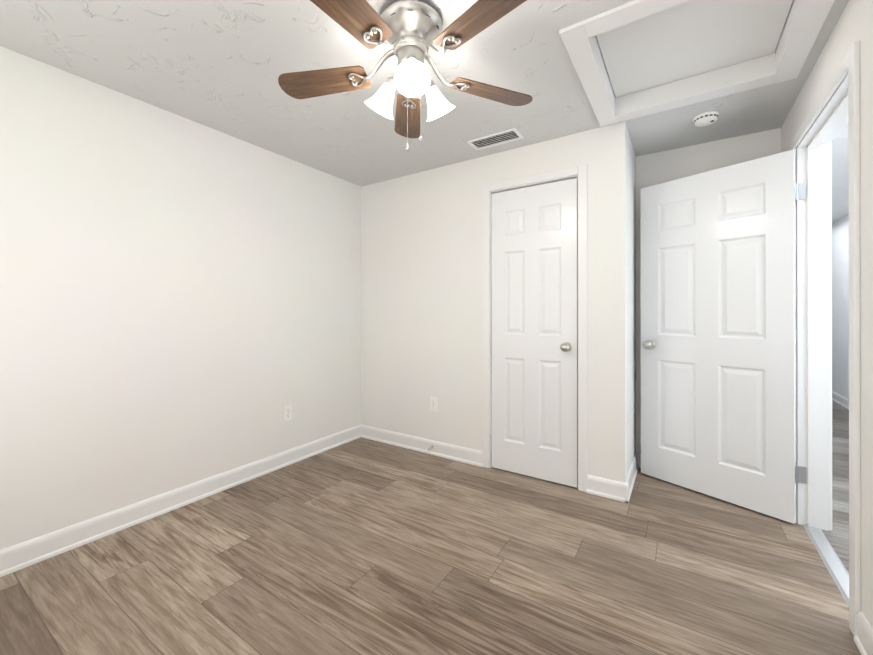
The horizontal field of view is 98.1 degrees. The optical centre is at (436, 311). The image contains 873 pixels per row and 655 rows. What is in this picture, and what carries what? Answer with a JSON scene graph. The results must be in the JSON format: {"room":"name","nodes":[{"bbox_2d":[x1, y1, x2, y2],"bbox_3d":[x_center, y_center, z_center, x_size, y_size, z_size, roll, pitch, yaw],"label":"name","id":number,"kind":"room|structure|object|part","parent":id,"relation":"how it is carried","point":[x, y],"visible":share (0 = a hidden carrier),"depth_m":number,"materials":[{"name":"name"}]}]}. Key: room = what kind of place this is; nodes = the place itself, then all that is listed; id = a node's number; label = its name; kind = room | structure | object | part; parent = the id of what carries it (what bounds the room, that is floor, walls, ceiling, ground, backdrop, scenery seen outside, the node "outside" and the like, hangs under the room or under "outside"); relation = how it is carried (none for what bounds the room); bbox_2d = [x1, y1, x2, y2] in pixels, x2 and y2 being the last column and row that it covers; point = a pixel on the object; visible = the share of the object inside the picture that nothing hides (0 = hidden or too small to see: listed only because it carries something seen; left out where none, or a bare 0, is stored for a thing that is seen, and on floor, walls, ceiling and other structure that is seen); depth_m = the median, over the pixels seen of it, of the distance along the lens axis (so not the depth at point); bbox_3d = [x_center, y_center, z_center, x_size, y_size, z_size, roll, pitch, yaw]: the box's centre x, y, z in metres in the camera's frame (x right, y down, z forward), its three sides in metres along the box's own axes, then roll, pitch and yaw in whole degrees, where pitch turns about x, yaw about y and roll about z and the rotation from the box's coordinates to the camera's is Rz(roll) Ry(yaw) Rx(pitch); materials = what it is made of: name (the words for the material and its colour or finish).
{"room":"empty bedroom","nodes":[
{"label":"empty bedroom","id":0,"kind":"room"},
{"bbox_2d":[0,46,360,549],"bbox_3d":[-1.529,-0.005,2.359,0.120,2.320,3.090,0,0,33],"label":"wall","id":1,"kind":"structure","parent":0,"point":[180,301],"depth_m":2.12,"materials":[{"name":"paint"}]},
{"bbox_2d":[0,425,359,576],"bbox_3d":[-1.462,1.100,2.332,0.021,0.110,2.820,0,0,33],"label":"baseboard","id":2,"kind":"structure","parent":1,"relation":"attached to","point":[19,556],"depth_m":2.11,"materials":[{"name":"white wood"}]},
{"bbox_2d":[284,404,291,421],"bbox_3d":[-1.124,0.766,2.864,0.007,0.115,0.070,0,0,33],"label":"electrical outlet","id":3,"kind":"object","parent":1,"relation":"attached to","point":[287,412],"visible":1,"depth_m":2.86,"materials":[{"name":"white plastic"}]},
{"bbox_2d":[0,0,848,223],"bbox_3d":[1.764,-1.233,3.487,4.410,0.140,8.570,0,0,33],"label":"ceiling","id":4,"kind":"structure","parent":0,"point":[222,66],"depth_m":1.88,"materials":[{"name":"white paint"}]},
{"bbox_2d":[278,0,532,151],"bbox_3d":[-0.118,-0.899,1.480,1.110,0.534,1.079,0,0,33],"label":"ceiling fan","id":5,"kind":"object","parent":4,"relation":"hanging from","point":[410,32],"visible":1,"depth_m":1.47,"materials":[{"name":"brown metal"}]},
{"bbox_3d":[-0.477,-0.966,1.597,0.395,0.005,0.140,0,-11,12],"label":"blade","id":6,"kind":"part","parent":5,"relation":"part of","materials":[{"name":"brown wood"}]},
{"bbox_3d":[-0.294,-0.967,1.186,0.140,0.005,0.395,-13,-6,29],"label":"blade","id":7,"kind":"part","parent":5,"relation":"part of","materials":[{"name":"brown wood"}]},
{"bbox_3d":[-0.214,-0.884,1.567,0.132,0.108,0.132,33,13,21],"label":"lamp shade","id":8,"kind":"part","parent":5,"relation":"part of","materials":[{"name":"white glass"}]},
{"bbox_3d":[-0.114,-0.798,1.489,0.016,0.333,0.016,0,0,33],"label":"chain","id":9,"kind":"part","parent":5,"relation":"part of","materials":[{"name":"silver metal"}]},
{"label":"blade","id":10,"kind":"part","parent":5,"relation":"part of","materials":[{"name":"brown wood"}]},
{"bbox_3d":[-0.090,-0.885,1.396,0.052,0.091,0.052,0,-31,-6],"label":"bulb","id":11,"kind":"part","parent":5,"relation":"part of","materials":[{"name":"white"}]},
{"bbox_3d":[-0.090,-0.885,1.396,0.132,0.108,0.132,0,-31,-6],"label":"lamp shade","id":12,"kind":"part","parent":5,"relation":"part of","materials":[{"name":"white glass"}]},
{"bbox_3d":[-0.063,-0.822,1.505,0.015,0.292,0.015,0,0,33],"label":"chain","id":13,"kind":"part","parent":5,"relation":"part of","materials":[{"name":"silver metal"}]},
{"bbox_3d":[-0.004,-0.884,1.589,0.132,0.108,0.132,-37,20,-30],"label":"lamp shade","id":14,"kind":"part","parent":5,"relation":"part of","materials":[{"name":"white glass"}]},
{"bbox_3d":[0.153,-0.967,1.233,0.140,0.005,0.395,-15,10,-41],"label":"blade","id":15,"kind":"part","parent":5,"relation":"part of","materials":[{"name":"brown wood"}]},
{"bbox_3d":[0.247,-0.966,1.673,0.395,0.005,0.140,0,11,-24],"label":"blade","id":16,"kind":"part","parent":5,"relation":"part of","materials":[{"name":"brown wood"}]},
{"bbox_2d":[467,128,523,149],"bbox_3d":[0.395,-1.160,2.559,0.350,0.013,0.160,0,0,33],"label":"ceiling vent","id":17,"kind":"object","parent":4,"relation":"in","point":[499,138],"visible":1,"depth_m":2.55,"materials":[{"name":"white metal"}]},
{"bbox_2d":[559,21,618,126],"bbox_3d":[0.804,-1.158,1.934,0.097,0.016,0.940,0,0,33],"label":"trim","id":18,"kind":"structure","parent":4,"relation":"attached to","point":[581,53],"depth_m":1.81,"materials":[{"name":"white wood"}]},
{"bbox_2d":[583,0,688,39],"bbox_3d":[0.910,-1.159,1.361,0.660,0.016,0.095,0,0,33],"label":"trim","id":19,"kind":"structure","parent":4,"relation":"attached to","point":[634,10],"depth_m":1.47,"materials":[{"name":"white wood"}]},
{"bbox_2d":[615,73,770,122],"bbox_3d":[1.372,-1.157,2.070,0.660,0.016,0.095,0,0,33],"label":"trim","id":20,"kind":"structure","parent":4,"relation":"attached to","point":[758,81],"depth_m":2.04,"materials":[{"name":"white wood"}]},
{"bbox_2d":[589,0,802,112],"bbox_3d":[1.141,-1.224,1.715,0.734,0.119,0.774,0,0,33],"label":"trim","id":21,"kind":"structure","parent":4,"relation":"attached to","point":[759,66],"depth_m":1.96,"materials":[{"name":"white wood"}]},
{"bbox_2d":[596,0,792,96],"bbox_3d":[1.141,-1.263,1.715,0.702,0.018,0.742,0,0,33],"label":"ceiling panel","id":22,"kind":"object","parent":21,"relation":"in","point":[689,38],"visible":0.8,"depth_m":1.75,"materials":[{"name":"white paint"}]},
{"bbox_2d":[693,111,719,126],"bbox_3d":[1.609,-1.143,2.262,0.132,0.043,0.132,0,0,33],"label":"smoke detector","id":23,"kind":"object","parent":4,"relation":"attached to","point":[705,118],"visible":1,"depth_m":2.23,"materials":[{"name":"white plastic"}]},
{"bbox_2d":[767,0,834,84],"bbox_3d":[1.478,-1.158,1.496,0.097,0.016,0.940,0,0,33],"label":"trim","id":24,"kind":"structure","parent":4,"relation":"attached to","point":[809,22],"depth_m":1.59,"materials":[{"name":"white wood"}]},
{"bbox_2d":[0,400,860,654],"bbox_3d":[1.764,1.197,3.483,4.410,0.080,8.570,0,0,33],"label":"floor","id":25,"kind":"structure","parent":0,"point":[361,546],"depth_m":1.67,"materials":[{"name":"brown wood"}]},
{"bbox_2d":[803,525,848,605],"bbox_3d":[1.788,1.151,1.688,0.070,0.006,0.817,0,0,33],"label":"threshold strip","id":26,"kind":"object","parent":25,"relation":"on","point":[836,568],"visible":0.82,"depth_m":1.75,"materials":[{"name":"silver metal"}]},
{"bbox_2d":[361,121,635,482],"bbox_3d":[0.430,-0.003,3.232,2.211,2.320,0.750,0,0,33],"label":"wall","id":27,"kind":"structure","parent":0,"point":[421,288],"depth_m":2.94,"materials":[{"name":"paint"}]},
{"bbox_2d":[360,424,482,466],"bbox_3d":[-0.167,1.102,3.159,1.228,0.110,0.021,0,0,33],"label":"baseboard","id":28,"kind":"structure","parent":27,"relation":"attached to","point":[449,451],"depth_m":3.12,"materials":[{"name":"white wood"}]},
{"bbox_2d":[430,397,436,411],"bbox_3d":[-0.023,0.751,3.074,0.070,0.115,0.007,0,0,33],"label":"electrical outlet","id":29,"kind":"object","parent":27,"relation":"attached to","point":[433,403],"visible":1,"depth_m":3.07,"materials":[{"name":"white plastic"}]},
{"bbox_2d":[482,164,587,491],"bbox_3d":[0.693,0.126,2.684,0.657,2.060,0.120,0,0,33],"label":"door frame","id":30,"kind":"structure","parent":27,"relation":"attached to","point":[536,184],"depth_m":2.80,"materials":[{"name":"white wood"}]},
{"bbox_2d":[492,178,577,487],"bbox_3d":[0.671,0.139,2.651,0.607,2.018,0.035,0,0,33],"label":"closet door","id":31,"kind":"structure","parent":27,"relation":"in","point":[534,328],"depth_m":2.62,"materials":[{"name":"white wood"}]},
{"bbox_2d":[560,342,571,351],"bbox_3d":[0.842,0.232,2.476,0.064,0.064,0.071,0,0,33],"label":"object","id":32,"kind":"structure","parent":31,"relation":"attached to","point":[565,347],"depth_m":2.45,"materials":[{"name":"silver metal"}]},
{"bbox_2d":[620,451,639,502],"bbox_3d":[1.319,1.101,2.550,0.021,0.110,0.621,0,0,33],"label":"baseboard","id":33,"kind":"structure","parent":27,"relation":"attached to","point":[626,488],"depth_m":2.44,"materials":[{"name":"white wood"}]},
{"bbox_2d":[636,128,780,451],"bbox_3d":[1.922,-0.004,2.637,0.939,2.320,0.120,0,0,33],"label":"wall","id":34,"kind":"structure","parent":0,"point":[652,169],"depth_m":2.69,"materials":[{"name":"paint"}]},
{"bbox_2d":[781,0,872,628],"bbox_3d":[1.250,-0.007,0.855,0.120,2.320,3.600,0,0,33],"label":"wall","id":35,"kind":"structure","parent":0,"point":[854,23],"depth_m":1.30,"materials":[{"name":"paint"}]},
{"bbox_2d":[798,183,805,483],"bbox_3d":[1.978,0.116,2.052,0.036,1.624,0.002,0,0,33],"label":"entry jamb hinge leaves","id":36,"kind":"object","parent":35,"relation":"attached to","point":[801,196],"visible":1,"depth_m":2.05,"materials":[{"name":"silver metal"}]},
{"bbox_2d":[791,41,860,635],"bbox_3d":[1.792,0.101,1.687,0.152,2.107,0.941,0,0,33],"label":"door frame","id":37,"kind":"structure","parent":35,"relation":"attached to","point":[812,328],"depth_m":2.00,"materials":[{"name":"white wood"}]},
{"bbox_2d":[641,149,797,523],"bbox_3d":[1.681,0.134,2.355,0.117,2.018,0.816,0,0,-36],"label":"entry door","id":38,"kind":"structure","parent":37,"relation":"attached to","point":[718,328],"depth_m":2.30,"materials":[{"name":"white wood"}]},
{"bbox_3d":[1.464,0.229,2.616,0.071,0.064,0.064,0,0,-36],"label":"entry door knob","id":39,"kind":"part","parent":38,"relation":"part of","materials":[{"name":"silver metal"}]},
{"bbox_3d":[1.946,0.883,2.050,0.044,0.089,0.013,0,0,-36],"label":"entry door hinge","id":40,"kind":"part","parent":38,"relation":"part of","materials":[{"name":"silver metal"}]},
{"bbox_3d":[1.947,-0.652,2.052,0.044,0.089,0.013,0,0,-36],"label":"entry door hinge","id":41,"kind":"part","parent":38,"relation":"part of","materials":[{"name":"silver metal"}]},
{"bbox_2d":[854,611,872,654],"bbox_3d":[0.882,1.097,0.416,0.021,0.110,2.167,0,0,33],"label":"baseboard","id":42,"kind":"structure","parent":35,"relation":"attached to","point":[863,640],"depth_m":1.28,"materials":[{"name":"white wood"}]},
{"bbox_2d":[832,215,848,398],"bbox_3d":[3.662,-0.005,2.470,0.120,2.320,8.440,0,0,33],"label":"wall","id":43,"kind":"structure","parent":0,"point":[840,306],"depth_m":4.74,"materials":[{"name":"paint"}]},
{"bbox_2d":[832,391,848,409],"bbox_3d":[3.604,1.101,2.507,0.021,0.110,8.200,0,0,33],"label":"baseboard","id":44,"kind":"structure","parent":43,"relation":"attached to","point":[836,397],"depth_m":4.73,"materials":[{"name":"white wood"}]}
]}

